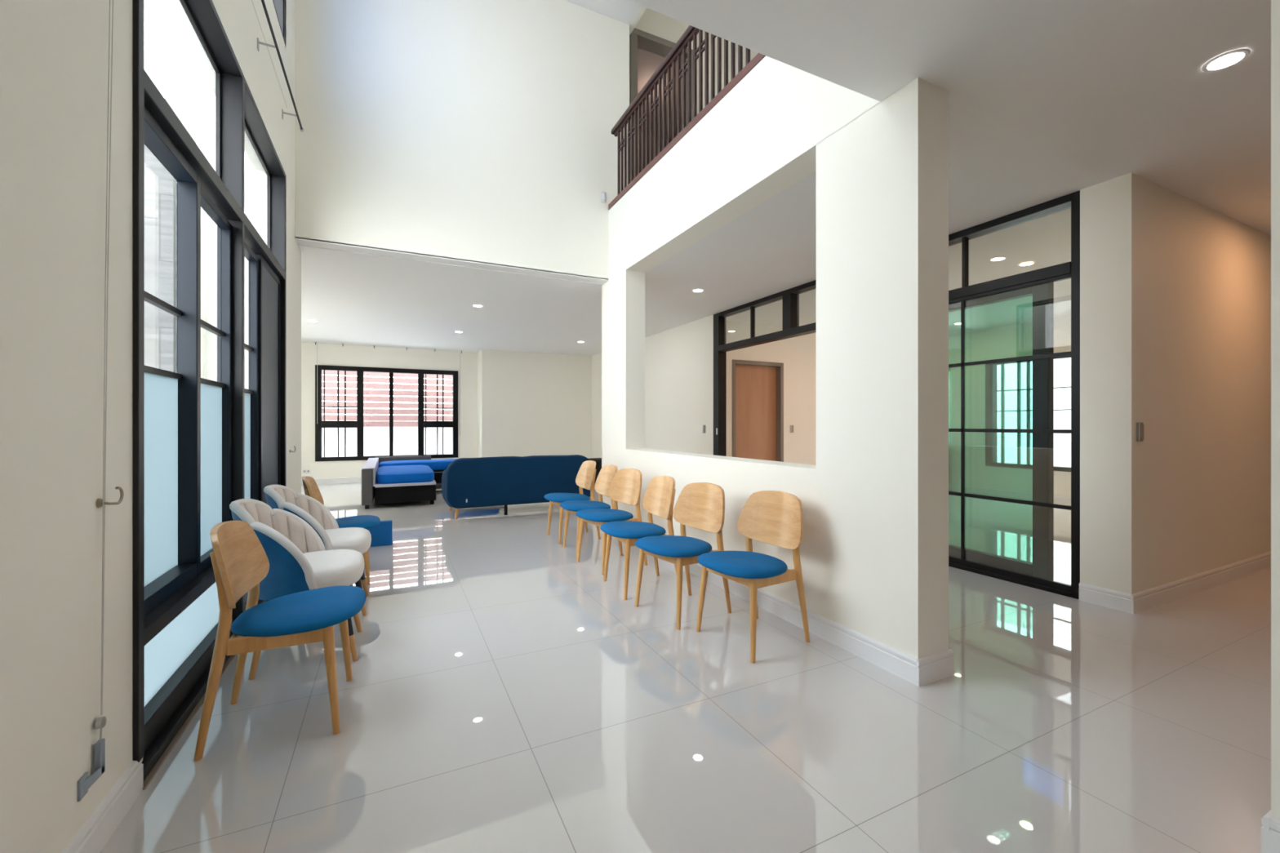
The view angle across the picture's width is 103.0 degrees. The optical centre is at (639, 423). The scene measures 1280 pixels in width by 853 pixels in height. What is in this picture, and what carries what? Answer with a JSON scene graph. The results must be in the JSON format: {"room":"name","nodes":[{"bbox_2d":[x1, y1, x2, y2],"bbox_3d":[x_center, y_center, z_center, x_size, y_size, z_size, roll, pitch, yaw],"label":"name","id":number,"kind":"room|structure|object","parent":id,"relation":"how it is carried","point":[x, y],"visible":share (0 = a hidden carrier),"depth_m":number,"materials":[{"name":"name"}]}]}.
{"room":"waiting room","nodes":[
{"label":"waiting room","id":0,"kind":"room"},
{"bbox_2d":[0,0,301,852],"bbox_3d":[-1.851,-1.650,0.298,1.635,5.600,8.560,0,0,-26],"label":"wall","id":1,"kind":"structure","parent":0,"point":[54,54],"depth_m":1.26,"materials":[{"name":"white paint"}]},
{"bbox_2d":[77,738,105,801],"bbox_3d":[-1.437,0.904,1.334,0.016,0.108,0.091,0,0,-19],"label":"bracket","id":2,"kind":"object","parent":1,"relation":"attached to","point":[85,782],"visible":1,"depth_m":1.35,"materials":[{"name":"grey metal"}]},
{"bbox_2d":[94,0,113,740],"bbox_3d":[-1.468,-0.336,1.404,0.012,2.377,0.101,0,0,-26],"label":"blind cord","id":3,"kind":"object","parent":2,"relation":"attached to","point":[100,722],"visible":1,"depth_m":1.39,"materials":[{"name":"grey plastic"}]},
{"bbox_2d":[62,756,143,852],"bbox_3d":[-0.400,1.093,-0.794,0.014,0.114,5.325,0,0,-26],"label":"baseboard","id":4,"kind":"structure","parent":1,"relation":"attached to","point":[100,827],"depth_m":1.42,"materials":[{"name":"white wood"}]},
{"bbox_2d":[95,486,124,507],"bbox_3d":[-1.467,0.202,1.413,0.024,0.052,0.083,0,0,-10],"label":"curtain hook","id":5,"kind":"object","parent":1,"relation":"attached to","point":[99,503],"visible":1,"depth_m":1.41,"materials":[{"name":"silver metal"}]},
{"bbox_2d":[132,0,286,790],"bbox_3d":[-2.147,-0.358,2.676,0.120,3.017,2.510,0,0,-26],"label":"window","id":6,"kind":"structure","parent":1,"relation":"in","point":[201,446],"depth_m":2.14,"materials":[{"name":"black metal"}]},
{"bbox_2d":[251,0,303,132],"bbox_3d":[-1.995,-2.288,2.579,0.108,0.126,2.985,0,0,-26],"label":"curtain rod","id":7,"kind":"object","parent":1,"relation":"attached to","point":[259,42],"visible":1,"depth_m":3.14,"materials":[{"name":"black metal"}]},
{"bbox_2d":[272,0,284,43],"bbox_3d":[-2.155,-3.493,2.679,0.090,1.315,2.495,0,0,-26],"label":"window","id":8,"kind":"structure","parent":1,"relation":"in","point":[279,5],"depth_m":3.71,"materials":[{"name":"black metal"}]},
{"bbox_2d":[301,342,591,479],"bbox_3d":[-4.050,-0.189,10.403,6.550,2.677,0.710,0,0,-26],"label":"wall","id":9,"kind":"structure","parent":0,"point":[511,403],"depth_m":10.74,"materials":[{"name":"white paint"}]},
{"bbox_2d":[302,469,310,473],"bbox_3d":[-6.253,0.890,9.549,0.120,0.070,0.012,0,0,-26],"label":"wall socket","id":10,"kind":"object","parent":9,"relation":"attached to","point":[304,471],"visible":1,"depth_m":9.54,"materials":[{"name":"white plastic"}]},
{"bbox_2d":[301,476,361,485],"bbox_3d":[-5.210,1.093,10.057,3.860,0.114,0.014,0,0,-26],"label":"baseboard","id":11,"kind":"structure","parent":9,"relation":"attached to","point":[357,479],"depth_m":9.77,"materials":[{"name":"white"}]},
{"bbox_2d":[315,364,457,461],"bbox_3d":[-4.998,-0.201,10.204,2.552,1.822,0.135,0,0,-26],"label":"window","id":12,"kind":"structure","parent":9,"relation":"in","point":[359,424],"depth_m":9.96,"materials":[{"name":"black metal"}]},
{"bbox_2d":[295,0,629,279],"bbox_3d":[-1.520,-2.945,4.955,3.046,2.810,0.160,0,0,-26],"label":"wall","id":13,"kind":"structure","parent":0,"point":[477,131],"depth_m":4.79,"materials":[{"name":"white paint"}]},
{"bbox_2d":[295,236,608,284],"bbox_3d":[-1.684,-1.541,4.897,2.900,0.018,0.200,0,0,-26],"label":"trim","id":14,"kind":"structure","parent":13,"relation":"attached to","point":[309,242],"depth_m":4.79,"materials":[{"name":"white paint"}]},
{"bbox_2d":[600,191,605,202],"bbox_3d":[-0.392,-2.410,5.408,0.060,0.110,0.016,0,0,-26],"label":"wall socket","id":15,"kind":"object","parent":13,"relation":"attached to","point":[602,194],"visible":1,"depth_m":5.40,"materials":[{"name":"white plastic"}]},
{"bbox_2d":[564,0,640,24],"bbox_3d":[-0.842,-4.425,3.339,3.246,0.150,3.740,0,0,-26],"label":"ceiling","id":16,"kind":"structure","parent":0,"point":[623,11],"depth_m":5.33,"materials":[{"name":"white paint"}]},
{"bbox_2d":[591,314,713,457],"bbox_3d":[0.031,-0.189,9.316,0.150,2.677,4.825,0,0,-26],"label":"wall","id":17,"kind":"structure","parent":0,"point":[679,360],"depth_m":8.03,"materials":[{"name":"white paint"}]},
{"bbox_2d":[702,425,705,433],"bbox_3d":[0.917,0.075,7.314,0.014,0.116,0.070,0,0,-26],"label":"light switch","id":18,"kind":"object","parent":17,"relation":"attached to","point":[703,426],"visible":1,"depth_m":7.31,"materials":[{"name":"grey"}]},
{"bbox_2d":[713,190,1079,599],"bbox_3d":[2.001,-0.189,5.246,0.140,2.677,4.217,0,0,-26],"label":"door frame","id":19,"kind":"structure","parent":17,"relation":"in","point":[1038,574],"depth_m":3.60,"materials":[{"name":"black metal"}]},
{"bbox_2d":[637,48,682,171],"bbox_3d":[0.056,-3.620,7.066,2.700,2.660,1.950,0,0,-26],"label":"wall","id":20,"kind":"structure","parent":0,"point":[648,63],"depth_m":6.94,"materials":[{"name":"grey paint"}]},
{"bbox_2d":[637,147,638,174],"bbox_3d":[-0.443,-3.295,7.746,0.900,1.990,0.050,0,0,-26],"label":"door","id":21,"kind":"structure","parent":20,"relation":"in","point":[637,148],"depth_m":7.92,"materials":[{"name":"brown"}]},
{"bbox_2d":[629,27,693,182],"bbox_3d":[0.243,-3.385,5.981,0.865,2.150,0.185,0,0,-26],"label":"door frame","id":22,"kind":"structure","parent":20,"relation":"in","point":[638,38],"depth_m":5.82,"materials":[{"name":"brown"}]},
{"bbox_2d":[100,482,1271,852],"bbox_3d":[1.122,1.210,5.166,11.250,0.120,14.700,0,0,-26],"label":"floor","id":23,"kind":"structure","parent":0,"point":[503,695],"depth_m":1.94,"materials":[{"name":"tile"}]},
{"bbox_2d":[193,520,366,760],"bbox_3d":[-1.373,0.765,2.019,0.504,0.774,0.471,0,0,-24],"label":"dining chair","id":24,"kind":"object","parent":23,"relation":"on","point":[240,562],"visible":1,"depth_m":1.90,"materials":[{"name":"brown wood"}]},
{"bbox_2d":[229,498,364,679],"bbox_3d":[-1.690,0.759,2.535,0.570,0.787,0.543,0,0,-26],"label":"shell chair","id":25,"kind":"object","parent":23,"relation":"on","point":[300,561],"visible":0.75,"depth_m":2.41,"materials":[{"name":"white fabric"}]},
{"bbox_2d":[263,484,371,616],"bbox_3d":[-1.962,0.759,3.120,0.570,0.787,0.543,0,0,-26],"label":"shell chair","id":26,"kind":"object","parent":23,"relation":"on","point":[305,507],"visible":0.46,"depth_m":3.09,"materials":[{"name":"white fabric"}]},
{"bbox_2d":[302,475,380,585],"bbox_3d":[-2.194,0.765,3.749,0.504,0.774,0.471,0,0,-28],"label":"dining chair","id":27,"kind":"object","parent":23,"relation":"on","point":[311,489],"visible":0.4,"depth_m":3.70,"materials":[{"name":"blue fabric"}]},
{"bbox_2d":[367,520,392,546],"bbox_3d":[-2.527,1.036,4.775,0.368,0.228,0.060,0,0,-26],"label":"foam block","id":28,"kind":"object","parent":23,"relation":"on","point":[381,535],"visible":0.47,"depth_m":4.79,"materials":[{"name":"blue fabric"}]},
{"bbox_2d":[361,455,457,509],"bbox_3d":[-3.299,0.870,8.388,2.150,0.560,2.470,0,0,-26],"label":"sofa","id":29,"kind":"object","parent":23,"relation":"on","point":[388,479],"visible":0.8,"depth_m":7.14,"materials":[{"name":"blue fabric"}]},
{"bbox_2d":[376,465,434,484],"bbox_3d":[-3.594,0.757,7.788,0.765,0.135,1.590,0,0,-26],"label":"seat cushion","id":30,"kind":"object","parent":29,"relation":"on","point":[388,474],"depth_m":7.17,"materials":[{"name":"blue fabric"}]},
{"bbox_2d":[378,458,457,470],"bbox_3d":[-3.537,0.720,9.062,1.985,0.140,0.610,0,0,-26],"label":"seat cushion","id":31,"kind":"object","parent":29,"relation":"on","point":[435,464],"depth_m":8.75,"materials":[{"name":"blue fabric"}]},
{"bbox_2d":[441,454,591,519],"bbox_3d":[-1.638,0.785,6.831,1.870,0.738,0.826,0,0,-26],"label":"sofa","id":32,"kind":"object","parent":23,"relation":"on","point":[505,481],"visible":0.88,"depth_m":6.38,"materials":[{"name":"blue fabric"}]},
{"bbox_2d":[543,460,600,544],"bbox_3d":[-0.701,0.765,5.133,0.504,0.774,0.471,0,0,-25],"label":"dining chair","id":33,"kind":"object","parent":23,"relation":"on","point":[585,477],"visible":0.91,"depth_m":5.13,"materials":[{"name":"brown wood"}]},
{"bbox_2d":[560,464,619,559],"bbox_3d":[-0.461,0.765,4.613,0.504,0.774,0.471,0,0,-23],"label":"dining chair","id":34,"kind":"object","parent":23,"relation":"on","point":[607,473],"visible":0.7,"depth_m":4.69,"materials":[{"name":"brown wood"}]},
{"bbox_2d":[587,457,601,484],"bbox_3d":[-0.849,0.890,9.147,0.500,0.520,0.415,0,0,-26],"label":"base cabinet","id":35,"kind":"object","parent":23,"relation":"on","point":[598,460],"visible":0.11,"depth_m":8.97,"materials":[{"name":"black"}]},
{"bbox_2d":[575,468,647,574],"bbox_3d":[-0.254,0.765,4.162,0.504,0.774,0.471,0,0,-34],"label":"dining chair","id":36,"kind":"object","parent":23,"relation":"on","point":[625,487],"visible":0.98,"depth_m":4.19,"materials":[{"name":"brown wood"}]},
{"bbox_2d":[600,475,676,599],"bbox_3d":[-0.016,0.765,3.591,0.504,0.774,0.471,0,0,-22],"label":"dining chair","id":37,"kind":"object","parent":23,"relation":"on","point":[658,500],"visible":0.97,"depth_m":3.57,"materials":[{"name":"brown wood"}]},
{"bbox_2d":[635,482,731,630],"bbox_3d":[0.241,0.765,3.125,0.504,0.774,0.471,0,0,-34],"label":"dining chair","id":38,"kind":"object","parent":23,"relation":"on","point":[699,505],"visible":0.99,"depth_m":3.13,"materials":[{"name":"brown wood"}]},
{"bbox_2d":[696,490,809,663],"bbox_3d":[0.581,0.765,2.728,0.504,0.774,0.471,0,0,-31],"label":"dining chair","id":39,"kind":"object","parent":23,"relation":"on","point":[773,517],"visible":1,"depth_m":2.70,"materials":[{"name":"brown wood"}]},
{"bbox_2d":[629,5,758,114],"bbox_3d":[1.584,-3.620,4.585,2.530,2.660,3.850,0,0,-26],"label":"wall","id":40,"kind":"structure","parent":0,"point":[646,20],"depth_m":6.01,"materials":[{"name":"white paint"}]},
{"bbox_2d":[195,0,1271,355],"bbox_3d":[1.122,-1.903,5.166,11.250,0.753,14.700,0,0,-26],"label":"ceiling","id":41,"kind":"structure","parent":0,"point":[1049,100],"depth_m":2.85,"materials":[{"name":"white paint"}]},
{"bbox_2d":[472,304,483,306],"bbox_3d":[-2.093,-1.523,6.579,0.136,0.006,0.136,0,0,-26],"label":"recessed light","id":42,"kind":"object","parent":41,"relation":"in","point":[473,305],"visible":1,"depth_m":6.57,"materials":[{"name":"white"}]},
{"bbox_2d":[692,288,703,292],"bbox_3d":[0.663,-1.523,5.826,0.136,0.006,0.136,0,0,-26],"label":"recessed light","id":43,"kind":"object","parent":41,"relation":"in","point":[694,290],"visible":1,"depth_m":5.82,"materials":[{"name":"white"}]},
{"bbox_2d":[1017,261,1035,266],"bbox_3d":[3.677,-1.523,4.845,0.136,0.006,0.136,0,0,-26],"label":"recessed light","id":44,"kind":"object","parent":41,"relation":"in","point":[1028,263],"visible":1,"depth_m":4.85,"materials":[{"name":"white"}]},
{"bbox_2d":[1201,48,1250,71],"bbox_3d":[2.457,-1.523,2.138,0.136,0.006,0.136,0,0,-26],"label":"recessed light","id":45,"kind":"object","parent":41,"relation":"in","point":[1227,60],"visible":1,"depth_m":2.13,"materials":[{"name":"white plastic"}]},
{"bbox_3d":[-6.059,-1.502,9.516,0.040,0.050,0.030,0,0,-26],"label":"curtain bracket","id":46,"kind":"object","parent":41,"relation":"attached to","visible":0},
{"bbox_2d":[316,343,317,423],"bbox_3d":[-6.059,-0.755,9.561,0.007,1.510,0.008,0,0,-26],"label":"blind cord","id":47,"kind":"object","parent":46,"relation":"hanging from","point":[317,344],"visible":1,"depth_m":9.56,"materials":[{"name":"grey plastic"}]},
{"bbox_2d":[726,320,816,465],"bbox_3d":[3.128,-0.189,8.510,4.710,2.677,0.150,0,0,-26],"label":"wall","id":48,"kind":"structure","parent":0,"point":[797,354],"depth_m":8.06,"materials":[{"name":"white paint"}]},
{"bbox_2d":[732,359,783,462],"bbox_3d":[1.779,0.098,7.843,0.975,2.105,0.164,0,0,-26],"label":"door","id":49,"kind":"structure","parent":48,"relation":"in","point":[757,387],"depth_m":7.90,"materials":[{"name":"brown wood"}]},
{"bbox_2d":[790,425,793,432],"bbox_3d":[2.405,0.080,8.066,0.070,0.116,0.014,0,0,-26],"label":"light switch","id":50,"kind":"object","parent":48,"relation":"attached to","point":[791,426],"visible":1,"depth_m":8.06,"materials":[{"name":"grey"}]},
{"bbox_2d":[601,0,1279,820],"bbox_3d":[1.517,-0.565,1.871,0.227,3.430,8.432,0,0,-26],"label":"wall","id":51,"kind":"structure","parent":0,"point":[873,548],"depth_m":2.57,"materials":[{"name":"white paint"}]},
{"bbox_2d":[608,25,765,209],"bbox_3d":[0.432,-2.700,3.947,0.080,0.836,3.355,0,0,-26],"label":"banister","id":52,"kind":"object","parent":51,"relation":"on","point":[619,130],"visible":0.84,"depth_m":4.24,"materials":[{"name":"brown wood"}]},
{"bbox_2d":[915,648,953,687],"bbox_3d":[1.323,1.093,2.284,0.241,0.114,0.014,0,0,-26],"label":"baseboard","id":53,"kind":"structure","parent":51,"relation":"attached to","point":[933,668],"depth_m":2.27,"materials":[{"name":"white wood"}]},
{"bbox_2d":[1261,809,1271,852],"bbox_3d":[1.757,1.093,1.396,0.241,0.114,0.014,0,0,-26],"label":"baseboard","id":54,"kind":"structure","parent":51,"relation":"attached to","point":[1265,820],"depth_m":1.34,"materials":[{"name":"white wood"}]},
{"bbox_2d":[1269,817,1279,852],"bbox_3d":[2.465,1.093,-0.312,0.014,0.114,3.677,0,0,-26],"label":"baseboard","id":55,"kind":"structure","parent":51,"relation":"attached to","point":[1274,824],"depth_m":1.33,"materials":[{"name":"white wood"}]},
{"bbox_2d":[948,315,1071,497],"bbox_3d":[7.169,-0.189,5.169,0.180,2.677,9.400,0,0,-26],"label":"wall","id":56,"kind":"structure","parent":0,"point":[1015,340],"depth_m":8.28,"materials":[{"name":"white paint"}]},
{"bbox_2d":[948,484,1071,505],"bbox_3d":[6.001,1.093,7.341,0.014,0.114,4.472,0,0,-26],"label":"baseboard","id":57,"kind":"structure","parent":56,"relation":"attached to","point":[972,490],"depth_m":7.97,"materials":[{"name":"white"}]},
{"bbox_2d":[985,355,1071,471],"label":"window","id":58,"kind":"structure","parent":56,"relation":"in","point":[991,390],"depth_m":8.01,"materials":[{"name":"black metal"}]},
{"bbox_2d":[1080,172,1271,594],"bbox_3d":[5.113,-0.189,4.275,4.860,2.677,0.258,0,0,-26],"label":"wall","id":59,"kind":"structure","parent":0,"point":[1175,290],"depth_m":3.32,"materials":[{"name":"white paint"}]},
{"bbox_2d":[1079,582,1130,613],"bbox_3d":[2.923,1.093,3.206,0.014,0.114,0.258,0,0,-26],"label":"baseboard","id":60,"kind":"object","parent":59,"relation":"attached to","point":[1113,599],"visible":1,"depth_m":3.20,"materials":[{"name":"white wood"}]},
{"bbox_2d":[1136,422,1143,441],"bbox_3d":[3.074,0.050,3.129,0.070,0.116,0.014,0,0,-26],"label":"light switch","id":61,"kind":"object","parent":59,"relation":"attached to","point":[1140,426],"visible":1,"depth_m":3.12,"materials":[{"name":"grey"}]},
{"bbox_2d":[1130,551,1271,614],"bbox_3d":[5.040,1.093,4.089,4.594,0.114,0.014,0,0,-26],"label":"baseboard","id":62,"kind":"structure","parent":59,"relation":"attached to","point":[1154,597],"depth_m":3.47,"materials":[{"name":"white"}]},
{"label":"outside","id":63,"kind":"structure","parent":0,"visible":0},
{"bbox_3d":[-6.142,1.415,12.581,60.000,0.270,52.000,0,0,-26],"label":"ground","id":64,"kind":"structure","parent":63,"visible":0},
{"bbox_2d":[144,97,195,373],"bbox_3d":[-3.704,-0.425,3.450,0.970,3.550,0.450,0,0,-26],"label":"stone column","id":65,"kind":"structure","parent":64,"relation":"on","point":[160,186],"depth_m":3.43,"materials":[{"name":"stone"}]},
{"bbox_2d":[322,420,452,457],"bbox_3d":[-5.101,0.590,12.727,14.000,1.520,0.150,0,0,-26],"label":"wall","id":66,"kind":"structure","parent":64,"relation":"on","point":[376,439],"depth_m":12.16,"materials":[{"name":"white paint"}]},
{"bbox_2d":[322,370,452,426],"bbox_3d":[-5.894,-0.140,12.072,6.800,2.820,0.092,0,0,-26],"label":"window blinds","id":67,"kind":"object","parent":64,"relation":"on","point":[327,378],"visible":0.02,"depth_m":11.97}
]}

